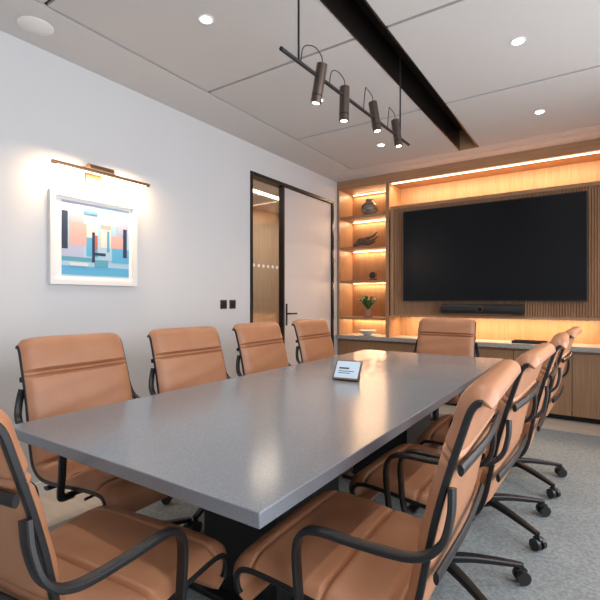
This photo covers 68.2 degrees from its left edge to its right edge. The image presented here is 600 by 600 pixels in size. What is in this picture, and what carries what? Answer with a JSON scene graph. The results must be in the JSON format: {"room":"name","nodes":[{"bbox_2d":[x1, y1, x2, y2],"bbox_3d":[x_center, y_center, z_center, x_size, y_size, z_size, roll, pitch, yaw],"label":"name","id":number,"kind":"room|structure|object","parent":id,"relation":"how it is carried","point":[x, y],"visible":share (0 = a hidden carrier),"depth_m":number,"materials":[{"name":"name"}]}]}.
{"room":"conference room","nodes":[
{"label":"conference room","id":0,"kind":"room"},
{"bbox_2d":[0,30,337,482],"bbox_3d":[-1.443,-0.268,4.357,1.590,2.944,7.770,0,0,34],"label":"wall","id":1,"kind":"structure","parent":0,"point":[193,216],"depth_m":3.27,"materials":[{"name":"white paint"}]},
{"bbox_2d":[34,481,56,496],"bbox_3d":[-1.690,1.155,2.548,0.014,0.090,4.250,0,0,34],"label":"baseboard","id":2,"kind":"structure","parent":1,"relation":"attached to","point":[40,485],"depth_m":2.71,"materials":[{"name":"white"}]},
{"bbox_2d":[48,188,136,285],"bbox_3d":[-1.378,-0.395,2.995,0.035,0.590,0.620,0,0,34],"label":"picture","id":3,"kind":"object","parent":1,"relation":"attached to","point":[92,240],"visible":1,"depth_m":2.96,"materials":[{"name":"white"}]},
{"bbox_2d":[51,159,149,186],"bbox_3d":[-1.337,-0.840,2.961,0.142,0.100,0.690,0,0,34],"label":"picture light","id":4,"kind":"object","parent":1,"relation":"attached to","point":[93,173],"visible":1,"depth_m":2.94,"materials":[{"name":"gold metal"}]},
{"bbox_2d":[220,300,226,308],"bbox_3d":[-0.694,0.040,4.035,0.013,0.080,0.080,0,0,34],"label":"light switch","id":5,"kind":"object","parent":1,"relation":"attached to","point":[223,303],"visible":1,"depth_m":4.02,"materials":[{"name":"black plastic"}]},
{"bbox_2d":[229,300,235,308],"bbox_3d":[-0.627,0.040,4.135,0.013,0.080,0.080,0,0,34],"label":"light switch","id":6,"kind":"object","parent":1,"relation":"attached to","point":[232,303],"visible":1,"depth_m":4.13,"materials":[{"name":"black plastic"}]},
{"bbox_2d":[250,171,333,346],"bbox_3d":[-0.068,-0.035,5.060,0.112,2.470,1.650,0,0,34],"label":"door frame","id":7,"kind":"structure","parent":1,"relation":"attached to","point":[253,175],"depth_m":4.80,"materials":[{"name":"black metal"}]},
{"bbox_2d":[285,188,330,364],"bbox_3d":[0.117,-0.020,5.257,0.109,2.424,1.042,0,0,34],"label":"door","id":8,"kind":"structure","parent":1,"relation":"in","point":[307,219],"depth_m":5.20,"materials":[{"name":"white paint"}]},
{"bbox_2d":[253,180,278,213],"bbox_3d":[-0.694,-1.438,5.582,1.470,0.085,4.900,0,0,34],"label":"ceiling","id":9,"kind":"structure","parent":0,"point":[265,196],"depth_m":6.05,"materials":[{"name":"grey paint"}]},
{"bbox_2d":[0,0,599,181],"bbox_3d":[0.445,-1.648,2.441,3.920,0.224,6.650,0,0,34],"label":"ceiling","id":10,"kind":"structure","parent":0,"point":[468,93],"depth_m":2.91,"materials":[{"name":"grey paint"}]},
{"bbox_2d":[17,16,53,35],"bbox_3d":[-1.486,-1.537,2.489,0.180,0.006,0.180,0,0,34],"label":"ceiling speaker","id":11,"kind":"object","parent":10,"relation":"attached to","point":[34,25],"depth_m":2.48},
{"bbox_2d":[198,14,213,24],"bbox_3d":[-0.515,-1.538,2.428,0.088,0.006,0.088,0,0,34],"label":"recessed light","id":12,"kind":"object","parent":10,"relation":"in","point":[206,19],"visible":1,"depth_m":2.42,"materials":[{"name":"white"}]},
{"bbox_2d":[279,0,409,147],"bbox_3d":[0.336,-1.330,2.441,0.084,0.820,1.490,0,0,34],"label":"linear pendant light","id":13,"kind":"object","parent":10,"relation":"hanging from","point":[321,67],"visible":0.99,"depth_m":2.26,"materials":[{"name":"black metal"}]},
{"bbox_2d":[510,37,525,45],"bbox_3d":[1.297,-1.538,2.634,0.088,0.006,0.088,0,0,34],"label":"recessed light","id":14,"kind":"object","parent":10,"relation":"in","point":[517,41],"visible":1,"depth_m":2.63,"materials":[{"name":"white"}]},
{"bbox_2d":[534,109,545,113],"bbox_3d":[1.959,-1.538,3.623,0.088,0.006,0.088,0,0,34],"label":"recessed light","id":15,"kind":"object","parent":10,"relation":"in","point":[541,111],"visible":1,"depth_m":3.61,"materials":[{"name":"white"}]},
{"bbox_2d":[39,404,599,599],"bbox_3d":[0.093,1.248,3.309,5.530,0.104,7.800,0,0,34],"label":"floor","id":16,"kind":"structure","parent":0,"point":[568,568],"depth_m":2.39,"materials":[{"name":"carpet"}]},
{"bbox_2d":[14,333,195,530],"bbox_3d":[-0.832,0.681,2.038,0.779,1.018,0.728,0,0,31],"label":"chair","id":17,"kind":"object","parent":16,"relation":"on","point":[61,374],"visible":0.5,"depth_m":2.02,"materials":[{"name":"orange leather"}]},
{"bbox_2d":[0,408,228,599],"bbox_3d":[-0.591,0.681,1.190,0.728,1.018,0.779,0,0,28],"label":"chair","id":18,"kind":"object","parent":16,"relation":"on","point":[104,552],"visible":1,"depth_m":1.09,"materials":[{"name":"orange leather"}]},
{"bbox_2d":[147,326,230,531],"bbox_3d":[-0.447,0.681,2.612,0.779,1.018,0.728,0,0,36],"label":"chair","id":19,"kind":"object","parent":16,"relation":"on","point":[183,357],"visible":0.25,"depth_m":2.70,"materials":[{"name":"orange leather"}]},
{"bbox_2d":[13,350,502,599],"bbox_3d":[0.258,0.825,2.512,1.170,0.740,2.980,0,0,34],"label":"conference table","id":20,"kind":"object","parent":16,"relation":"on","point":[248,451],"visible":0.66,"depth_m":1.65,"materials":[{"name":"grey stone"}]},
{"bbox_2d":[332,359,362,381],"bbox_3d":[0.271,0.399,2.515,0.156,0.106,0.090,0,0,26],"label":"controller","id":21,"kind":"object","parent":20,"relation":"on","point":[345,370],"visible":1,"depth_m":2.50,"materials":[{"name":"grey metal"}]},
{"bbox_2d":[232,322,290,375],"bbox_3d":[-0.035,0.681,3.226,0.779,1.018,0.728,0,0,33],"label":"chair","id":22,"kind":"object","parent":16,"relation":"on","point":[261,347],"visible":0.32,"depth_m":3.30,"materials":[{"name":"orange leather"}]},
{"bbox_2d":[291,319,336,363],"bbox_3d":[0.383,0.681,3.849,0.779,1.018,0.728,0,0,34],"label":"chair","id":23,"kind":"object","parent":16,"relation":"on","point":[314,341],"visible":0.34,"depth_m":3.92,"materials":[{"name":"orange leather"}]},
{"bbox_2d":[233,359,520,599],"bbox_3d":[0.205,0.681,1.320,0.779,1.018,0.728,0,0,32],"label":"chair","id":24,"kind":"object","parent":16,"relation":"on","point":[341,545],"visible":1,"depth_m":1.16,"materials":[{"name":"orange leather"}]},
{"bbox_2d":[413,318,479,423],"bbox_3d":[1.223,0.681,3.978,0.728,1.018,0.779,0,0,34],"label":"chair","id":25,"kind":"object","parent":16,"relation":"on","point":[441,336],"visible":0.34,"depth_m":4.17,"materials":[{"name":"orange leather"}]},
{"bbox_2d":[349,343,555,599],"bbox_3d":[0.603,0.681,1.859,0.779,1.018,0.728,0,0,36],"label":"chair","id":26,"kind":"object","parent":16,"relation":"on","point":[410,481],"visible":0.72,"depth_m":1.69,"materials":[{"name":"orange leather"}]},
{"bbox_2d":[336,138,599,423],"bbox_3d":[2.114,-0.170,4.931,3.674,2.738,0.447,0,0,34],"label":"media cabinet","id":27,"kind":"object","parent":16,"relation":"on","point":[571,167],"visible":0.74,"depth_m":5.06,"materials":[{"name":"brown wood"}]},
{"bbox_2d":[353,231,377,246],"bbox_3d":[0.857,-0.779,5.745,0.357,0.195,0.100,0,0,34],"label":"driftwood sculpture","id":28,"kind":"object","parent":27,"relation":"on","point":[365,241],"visible":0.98,"depth_m":5.74,"materials":[{"name":"brown wood"}]},
{"bbox_2d":[359,330,375,334],"bbox_3d":[0.869,0.421,5.714,0.230,0.065,0.230,0,0,34],"label":"ceramic bowl","id":29,"kind":"object","parent":27,"relation":"on","point":[365,332],"visible":0.99,"depth_m":5.65,"materials":[{"name":"white ceramic"}]},
{"bbox_2d":[358,295,377,316],"bbox_3d":[0.903,0.078,5.755,0.313,0.281,0.311,0,0,7],"label":"potted plant","id":30,"kind":"object","parent":27,"relation":"on","point":[367,302],"visible":0.97,"depth_m":5.69,"materials":[{"name":"green plant"}]},
{"bbox_2d":[361,199,377,214],"bbox_3d":[0.897,-1.188,5.719,0.220,0.215,0.220,0,0,34],"label":"striped vase","id":31,"kind":"object","parent":27,"relation":"on","point":[369,207],"visible":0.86,"depth_m":5.64,"materials":[{"name":"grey ceramic"}]},
{"bbox_2d":[369,271,376,279],"bbox_3d":[0.938,-0.309,5.691,0.103,0.115,0.041,0,0,34],"label":"desk clock","id":32,"kind":"object","parent":27,"relation":"on","point":[372,275],"visible":0.96,"depth_m":5.67,"materials":[{"name":"black metal"}]},
{"bbox_2d":[441,304,524,314],"bbox_3d":[1.940,0.100,4.751,0.830,0.109,0.115,0,0,34],"label":"soundbar","id":33,"kind":"object","parent":27,"relation":"attached to","point":[485,309],"visible":1,"depth_m":4.69,"materials":[{"name":"black plastic"}]},
{"bbox_2d":[403,190,587,301],"bbox_3d":[1.991,-0.512,4.743,1.825,1.055,0.072,0,0,34],"label":"television","id":34,"kind":"object","parent":27,"relation":"attached to","point":[535,248],"visible":1,"depth_m":4.63,"materials":[{"name":"black glass"}]},
{"bbox_2d":[512,339,548,343],"bbox_3d":[2.421,0.441,4.662,0.330,0.026,0.160,0,0,34],"label":"serving tray","id":35,"kind":"object","parent":27,"relation":"on","point":[514,340],"visible":0.84,"depth_m":4.63,"materials":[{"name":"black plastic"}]},
{"bbox_2d":[416,332,568,551],"bbox_3d":[1.018,0.681,2.424,0.779,1.018,0.728,0,0,32],"label":"chair","id":36,"kind":"object","parent":16,"relation":"on","point":[434,436],"visible":0.44,"depth_m":2.18,"materials":[{"name":"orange leather"}]},
{"bbox_2d":[493,326,581,498],"bbox_3d":[1.432,0.681,2.988,0.779,1.018,0.728,0,0,36],"label":"chair","id":37,"kind":"object","parent":16,"relation":"on","point":[563,355],"visible":0.31,"depth_m":2.73,"materials":[{"name":"beige leather"}]}
]}

